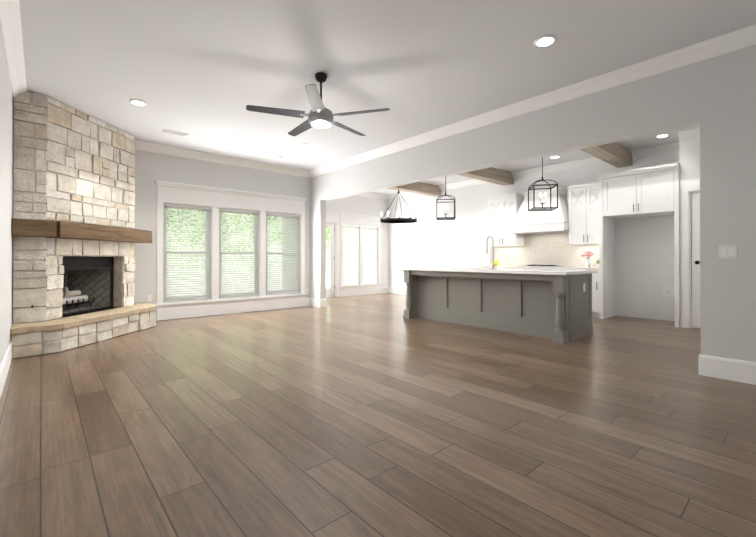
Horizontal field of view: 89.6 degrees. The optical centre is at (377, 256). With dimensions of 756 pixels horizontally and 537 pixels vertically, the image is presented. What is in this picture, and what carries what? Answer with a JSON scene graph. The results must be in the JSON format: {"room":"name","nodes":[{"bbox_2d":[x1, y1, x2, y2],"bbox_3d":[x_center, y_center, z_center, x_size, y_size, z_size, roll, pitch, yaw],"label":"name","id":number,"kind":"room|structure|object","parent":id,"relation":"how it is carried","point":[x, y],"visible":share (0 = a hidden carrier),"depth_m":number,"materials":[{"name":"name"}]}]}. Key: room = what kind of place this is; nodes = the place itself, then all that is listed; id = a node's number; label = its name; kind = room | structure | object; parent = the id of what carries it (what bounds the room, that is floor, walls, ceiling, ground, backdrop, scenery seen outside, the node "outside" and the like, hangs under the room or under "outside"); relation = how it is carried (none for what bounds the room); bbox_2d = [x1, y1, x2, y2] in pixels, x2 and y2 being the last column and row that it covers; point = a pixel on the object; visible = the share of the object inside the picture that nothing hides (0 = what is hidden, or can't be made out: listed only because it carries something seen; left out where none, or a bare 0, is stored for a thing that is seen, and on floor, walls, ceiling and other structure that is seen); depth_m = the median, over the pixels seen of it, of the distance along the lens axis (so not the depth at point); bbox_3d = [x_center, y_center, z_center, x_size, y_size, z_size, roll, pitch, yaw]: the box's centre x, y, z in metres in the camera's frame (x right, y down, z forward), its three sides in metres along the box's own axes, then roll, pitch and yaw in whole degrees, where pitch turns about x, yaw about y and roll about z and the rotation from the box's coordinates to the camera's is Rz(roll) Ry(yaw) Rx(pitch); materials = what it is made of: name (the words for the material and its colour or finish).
{"room":"living room","nodes":[
{"label":"living room","id":0,"kind":"room"},
{"bbox_2d":[0,28,12,366],"bbox_3d":[-2.485,-0.431,2.320,0.150,3.050,8.300,0,0,-42],"label":"wall","id":1,"kind":"structure","parent":0,"point":[6,187],"depth_m":3.55,"materials":[{"name":"white paint"}]},
{"bbox_2d":[0,341,11,397],"bbox_3d":[-1.875,0.997,1.750,0.016,0.190,6.348,0,0,-42],"label":"baseboard","id":2,"kind":"structure","parent":1,"relation":"attached to","point":[6,362],"depth_m":3.36,"materials":[{"name":"white wood"}]},
{"bbox_2d":[0,0,26,98],"bbox_3d":[-1.953,-1.895,1.927,0.118,0.125,6.698,0,0,-42],"label":"crown molding","id":3,"kind":"structure","parent":1,"relation":"attached to","point":[11,27],"depth_m":3.36,"materials":[{"name":"white wood"}]},
{"bbox_2d":[86,150,309,304],"bbox_3d":[-3.471,-0.410,7.090,5.000,3.050,0.150,0,0,-42],"label":"wall","id":4,"kind":"structure","parent":0,"point":[150,168],"depth_m":6.84,"materials":[{"name":"white paint"}]},
{"bbox_2d":[147,295,151,300],"bbox_3d":[-3.942,0.713,6.561,0.070,0.116,0.008,0,0,-42],"label":"electrical outlet plate","id":5,"kind":"object","parent":4,"relation":"attached to","point":[149,297],"visible":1,"depth_m":6.56,"materials":[{"name":"white plastic"}]},
{"bbox_2d":[134,140,307,175],"bbox_3d":[-2.872,-1.871,7.448,3.358,0.125,0.118,0,0,-42],"label":"crown molding","id":6,"kind":"structure","parent":4,"relation":"attached to","point":[139,145],"depth_m":7.23,"materials":[{"name":"white wood"}]},
{"bbox_2d":[155,180,306,320],"bbox_3d":[-2.787,-0.100,7.644,3.010,2.435,0.205,0,0,-42],"label":"window","id":7,"kind":"structure","parent":4,"relation":"in","point":[215,199],"depth_m":7.36,"materials":[{"name":"white paint"},{"name":"wood"}]},
{"bbox_2d":[163,203,210,301],"bbox_3d":[-3.506,-0.067,7.008,0.808,1.750,0.060,0,0,-42],"label":"window blinds","id":8,"kind":"object","parent":7,"relation":"attached to","point":[205,280],"visible":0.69,"depth_m":6.99,"materials":[{"name":"white plastic"}]},
{"bbox_2d":[219,208,258,298],"bbox_3d":[-2.787,-0.064,7.644,0.808,1.750,0.060,0,0,-42],"label":"window blinds","id":9,"kind":"object","parent":7,"relation":"attached to","point":[251,271],"visible":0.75,"depth_m":7.63,"materials":[{"name":"white plastic"}]},
{"bbox_2d":[266,212,299,294],"bbox_3d":[-2.069,-0.061,8.281,0.808,1.750,0.060,0,0,-42],"label":"window blinds","id":10,"kind":"object","parent":7,"relation":"attached to","point":[288,274],"visible":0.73,"depth_m":8.29,"materials":[{"name":"white plastic"}]},
{"bbox_2d":[282,195,387,289],"bbox_3d":[-1.060,-0.394,10.815,3.550,3.050,0.150,0,0,-42],"label":"wall","id":11,"kind":"structure","parent":0,"point":[360,205],"depth_m":11.43,"materials":[{"name":"white paint"}]},
{"bbox_2d":[326,213,381,296],"bbox_3d":[-0.940,-0.049,10.879,2.675,2.360,0.210,0,0,-42],"label":"window","id":12,"kind":"structure","parent":11,"relation":"in","point":[360,220],"depth_m":10.97,"materials":[{"name":"white paint"},{"name":"wood"}]},
{"bbox_2d":[326,223,334,297],"bbox_3d":[-1.516,0.103,10.364,0.823,2.040,0.104,0,0,-42],"label":"patio door","id":13,"kind":"structure","parent":12,"relation":"attached to","point":[330,292],"depth_m":10.57,"materials":[{"name":"white wood"}]},
{"bbox_2d":[343,224,377,285],"bbox_3d":[-0.526,-0.048,11.237,1.332,1.752,0.060,0,0,-42],"label":"window blinds","id":14,"kind":"object","parent":12,"relation":"attached to","point":[351,256],"visible":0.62,"depth_m":11.18,"materials":[{"name":"white"}]},
{"bbox_2d":[356,192,387,199],"bbox_3d":[-0.959,-1.857,10.731,3.280,0.125,0.118,0,0,-42],"label":"crown molding","id":15,"kind":"structure","parent":11,"relation":"attached to","point":[375,195],"depth_m":11.50,"materials":[{"name":"white"}]},
{"bbox_2d":[381,287,387,293],"bbox_3d":[0.187,1.040,11.803,0.305,0.190,0.016,0,0,-42],"label":"baseboard","id":16,"kind":"structure","parent":11,"relation":"attached to","point":[383,289],"depth_m":11.80,"materials":[{"name":"white wood"}]},
{"bbox_2d":[0,293,755,536],"bbox_3d":[0.271,1.134,5.649,8.700,0.050,9.640,0,0,-42],"label":"floor","id":17,"kind":"structure","parent":0,"point":[374,415],"depth_m":2.37,"materials":[{"name":"brown wood"}]},
{"bbox_2d":[10,91,156,357],"bbox_3d":[-4.022,-0.417,5.294,1.772,3.048,1.898,0,0,-42],"label":"fireplace","id":18,"kind":"object","parent":17,"relation":"on","point":[73,188],"visible":0.98,"depth_m":4.85,"materials":[{"name":"stone"}]},
{"bbox_2d":[403,272,595,343],"bbox_3d":[1.779,0.674,6.191,1.027,0.874,2.844,0,0,-42],"label":"kitchen island","id":19,"kind":"object","parent":17,"relation":"on","point":[555,305],"depth_m":5.61,"materials":[{"name":"grey paint"}]},
{"bbox_2d":[400,268,597,275],"bbox_3d":[1.789,0.217,6.209,1.110,0.040,2.920,0,0,-42],"label":"island countertop","id":20,"kind":"structure","parent":19,"relation":"on","point":[523,272],"depth_m":5.47,"materials":[{"name":"white stone"}]},
{"bbox_2d":[507,266,534,268],"bbox_3d":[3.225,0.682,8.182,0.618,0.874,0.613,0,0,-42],"label":"countertop","id":21,"kind":"structure","parent":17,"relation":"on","point":[522,267],"depth_m":7.94,"materials":[{"name":"white stone"}]},
{"bbox_2d":[592,270,614,317],"bbox_3d":[4.011,0.679,7.294,0.618,0.874,0.660,0,0,-42],"label":"base cabinet","id":22,"kind":"object","parent":17,"relation":"on","point":[603,282],"depth_m":6.91,"materials":[{"name":"white wood"}]},
{"bbox_2d":[539,266,610,269],"bbox_3d":[3.355,0.225,8.030,0.628,0.040,2.630,0,0,-42],"label":"countertop","id":23,"kind":"structure","parent":22,"relation":"on","point":[540,267],"depth_m":7.19,"materials":[{"name":"white stone"}]},
{"bbox_2d":[581,251,593,266],"bbox_3d":[4.008,0.045,7.261,0.208,0.310,0.219,0,0,-42],"label":"vase","id":24,"kind":"object","parent":23,"relation":"on","point":[588,254],"visible":1,"depth_m":7.23,"materials":[{"name":"white ceramic"}]},
{"bbox_2d":[19,0,755,194],"bbox_3d":[0.271,-1.991,5.662,8.700,0.100,9.640,0,0,-42],"label":"ceiling","id":25,"kind":"structure","parent":0,"point":[202,73],"depth_m":3.76,"materials":[{"name":"white paint"}]},
{"bbox_2d":[129,99,146,105],"bbox_3d":[-3.019,-1.938,4.792,0.190,0.012,0.190,0,0,-42],"label":"recessed light","id":26,"kind":"object","parent":25,"relation":"in","point":[138,102],"visible":1,"depth_m":4.76,"materials":[{"name":"white plastic"}]},
{"bbox_2d":[162,129,188,136],"bbox_3d":[-3.168,-1.932,5.955,0.340,0.015,0.160,0,0,-42],"label":"ceiling vent","id":27,"kind":"object","parent":25,"relation":"in","point":[175,133],"visible":0.98,"depth_m":5.94,"materials":[{"name":"white metal"}]},
{"bbox_2d":[246,72,389,135],"bbox_3d":[-0.633,-1.670,4.125,1.460,0.554,1.420,0,0,-42],"label":"ceiling fan","id":28,"kind":"object","parent":25,"relation":"hanging from","point":[319,115],"visible":1,"depth_m":3.97,"materials":[{"name":"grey metal"}]},
{"bbox_2d":[380,186,416,222],"bbox_3d":[0.494,-1.381,9.103,0.891,1.089,0.900,0,0,-42],"label":"dining chandelier","id":29,"kind":"object","parent":25,"relation":"hanging from","point":[398,220],"visible":0.85,"depth_m":8.96,"materials":[{"name":"black metal"}]},
{"bbox_2d":[386,182,440,196],"bbox_3d":[0.366,-1.795,9.325,3.396,0.258,0.250,0,0,-42],"label":"ceiling beam","id":30,"kind":"structure","parent":25,"relation":"attached to","point":[421,188],"depth_m":9.86,"materials":[{"name":"brown wood"}]},
{"bbox_2d":[436,176,455,219],"bbox_3d":[1.234,-1.310,6.940,0.334,1.249,0.334,0,0,8],"label":"pendant lantern","id":31,"kind":"object","parent":25,"relation":"hanging from","point":[445,217],"visible":0.77,"depth_m":6.91,"materials":[{"name":"black metal"}]},
{"bbox_2d":[457,167,512,185],"bbox_3d":[1.771,-1.802,7.738,3.396,0.258,0.250,0,0,-42],"label":"ceiling beam","id":32,"kind":"structure","parent":25,"relation":"attached to","point":[496,176],"depth_m":8.24,"materials":[{"name":"brown wood"}]},
{"bbox_2d":[528,157,557,210],"bbox_3d":[2.421,-1.316,5.600,0.334,1.249,0.334,0,0,8],"label":"pendant lantern","id":33,"kind":"object","parent":25,"relation":"hanging from","point":[534,208],"visible":0.83,"depth_m":5.58,"materials":[{"name":"black metal"}]},
{"bbox_2d":[534,34,556,46],"bbox_3d":[1.510,-1.944,3.433,0.190,0.012,0.190,0,0,-42],"label":"recessed light","id":34,"kind":"object","parent":25,"relation":"in","point":[545,40],"visible":1,"depth_m":3.42,"materials":[{"name":"white plastic"}]},
{"bbox_2d":[580,142,632,167],"bbox_3d":[3.336,-1.809,5.971,3.396,0.258,0.250,0,0,-42],"label":"ceiling beam","id":35,"kind":"structure","parent":25,"relation":"attached to","point":[615,154],"depth_m":6.45,"materials":[{"name":"brown wood"}]},
{"bbox_2d":[655,134,669,137],"bbox_3d":[4.547,-1.932,6.083,0.190,0.012,0.190,0,0,-42],"label":"recessed light","id":36,"kind":"object","parent":25,"relation":"in","point":[661,135],"visible":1,"depth_m":6.05,"materials":[{"name":"white"}]},
{"bbox_2d":[285,45,755,361],"bbox_3d":[0.814,-0.414,6.136,0.150,3.050,9.340,0,0,-42],"label":"wall","id":37,"kind":"structure","parent":0,"point":[714,98],"depth_m":3.66,"materials":[{"name":"white paint"}]},
{"bbox_2d":[309,298,320,307],"bbox_3d":[-1.411,1.026,8.517,0.016,0.190,0.436,0,0,-42],"label":"baseboard","id":38,"kind":"structure","parent":37,"relation":"attached to","point":[314,302],"depth_m":8.49,"materials":[{"name":"white wood"}]},
{"bbox_2d":[305,298,326,306],"bbox_3d":[-1.681,1.028,9.072,0.016,0.190,1.626,0,0,-42],"label":"baseboard","id":39,"kind":"structure","parent":37,"relation":"attached to","point":[323,301],"depth_m":8.44,"materials":[{"name":"white wood"}]},
{"bbox_2d":[304,24,755,177],"bbox_3d":[1.108,-1.879,5.608,0.118,0.125,8.150,0,0,-42],"label":"crown molding","id":40,"kind":"structure","parent":37,"relation":"attached to","point":[745,37],"depth_m":4.28,"materials":[{"name":"white wood"}]},
{"bbox_2d":[698,354,755,384],"bbox_3d":[3.409,1.003,3.075,0.016,0.190,1.266,0,0,-42],"label":"baseboard","id":41,"kind":"structure","parent":37,"relation":"attached to","point":[742,371],"depth_m":3.39,"materials":[{"name":"white wood"}]},
{"bbox_2d":[719,245,736,258],"bbox_3d":[3.127,-0.041,3.401,0.009,0.120,0.120,0,0,-42],"label":"switch plate","id":42,"kind":"object","parent":37,"relation":"attached to","point":[727,251],"visible":1,"depth_m":3.40,"materials":[{"name":"white plastic"}]},
{"bbox_2d":[388,150,679,320],"bbox_3d":[3.422,-0.404,8.546,0.150,3.050,9.490,0,0,-42],"label":"wall","id":43,"kind":"structure","parent":0,"point":[428,239],"depth_m":8.66,"materials":[{"name":"white paint"}]},
{"bbox_2d":[388,287,405,294],"bbox_3d":[1.510,1.035,10.573,0.016,0.190,3.610,0,0,-42],"label":"baseboard","id":44,"kind":"structure","parent":43,"relation":"attached to","point":[394,290],"depth_m":11.61,"materials":[{"name":"white wood"}]},
{"bbox_2d":[487,198,498,245],"bbox_3d":[2.837,-0.795,8.829,0.348,1.115,0.413,0,0,-42],"label":"upper cabinet","id":45,"kind":"object","parent":43,"relation":"attached to","point":[493,203],"depth_m":8.77,"materials":[{"name":"white wood"}]},
{"bbox_2d":[499,194,526,245],"bbox_3d":[3.027,-0.796,8.614,0.348,1.115,0.413,0,0,-42],"label":"upper cabinet","id":46,"kind":"object","parent":43,"relation":"attached to","point":[506,238],"depth_m":8.53,"materials":[{"name":"white wood"}]},
{"bbox_2d":[388,140,684,199],"bbox_3d":[2.725,-1.864,9.137,0.118,0.125,7.390,0,0,-42],"label":"crown molding","id":47,"kind":"structure","parent":43,"relation":"attached to","point":[670,147],"depth_m":7.88,"materials":[{"name":"white"}]},
{"bbox_2d":[511,187,566,225],"bbox_3d":[3.451,-1.046,7.980,0.557,0.700,1.092,0,0,-42],"label":"range hood","id":48,"kind":"object","parent":43,"relation":"attached to","point":[519,204],"depth_m":7.86,"materials":[{"name":"white"}]},
{"bbox_2d":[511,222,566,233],"bbox_3d":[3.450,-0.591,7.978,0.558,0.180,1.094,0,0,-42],"label":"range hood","id":49,"kind":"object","parent":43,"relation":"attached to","point":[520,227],"depth_m":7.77,"materials":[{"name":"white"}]},
{"bbox_2d":[567,186,582,245],"bbox_3d":[4.024,-0.801,7.489,0.348,1.115,0.393,0,0,-42],"label":"upper cabinet","id":50,"kind":"object","parent":43,"relation":"attached to","point":[575,193],"depth_m":7.44,"materials":[{"name":"white wood"}]},
{"bbox_2d":[583,182,614,245],"bbox_3d":[4.201,-0.802,7.289,0.348,1.115,0.393,0,0,-42],"label":"upper cabinet","id":51,"kind":"object","parent":43,"relation":"attached to","point":[598,230],"depth_m":7.16,"materials":[{"name":"white wood"}]},
{"bbox_2d":[603,170,634,217],"bbox_3d":[4.444,-1.069,6.774,0.668,0.705,0.583,0,0,-42],"label":"upper cabinet","id":52,"kind":"object","parent":43,"relation":"attached to","point":[616,187],"depth_m":6.62,"materials":[{"name":"white wood"}]},
{"bbox_2d":[631,166,679,217],"bbox_3d":[4.734,-1.071,6.447,0.668,0.705,0.583,0,0,-42],"label":"upper cabinet","id":53,"kind":"object","parent":43,"relation":"attached to","point":[656,192],"depth_m":6.20,"materials":[{"name":"white wood"}]},
{"bbox_2d":[679,138,699,327],"bbox_3d":[5.448,-0.416,5.670,0.630,3.050,1.398,0,0,-42],"label":"wall","id":54,"kind":"structure","parent":0,"point":[690,162],"depth_m":5.92,"materials":[{"name":"white paint"}]},
{"bbox_2d":[676,128,699,143],"bbox_3d":[5.167,-1.880,5.429,0.118,0.125,1.400,0,0,-42],"label":"crown molding","id":55,"kind":"structure","parent":54,"relation":"attached to","point":[692,133],"depth_m":5.85,"materials":[{"name":"white wood"}]},
{"bbox_2d":[682,185,699,327],"bbox_3d":[5.133,0.006,5.618,0.128,2.205,0.990,0,0,-42],"label":"door frame","id":56,"kind":"structure","parent":54,"relation":"attached to","point":[687,251],"depth_m":5.91,"materials":[{"name":"white wood"}]},
{"bbox_2d":[692,192,700,328],"bbox_3d":[5.108,0.056,5.587,0.097,2.088,0.785,0,0,-42],"label":"pantry door","id":57,"kind":"structure","parent":54,"relation":"in","point":[696,317],"depth_m":5.85,"materials":[{"name":"white wood"}]},
{"label":"outside","id":58,"kind":"structure","parent":0,"visible":0},
{"bbox_2d":[167,209,364,295],"bbox_3d":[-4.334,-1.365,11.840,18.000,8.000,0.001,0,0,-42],"label":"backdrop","id":59,"kind":"structure","parent":58,"point":[327,258],"depth_m":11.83,"materials":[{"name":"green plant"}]}
]}

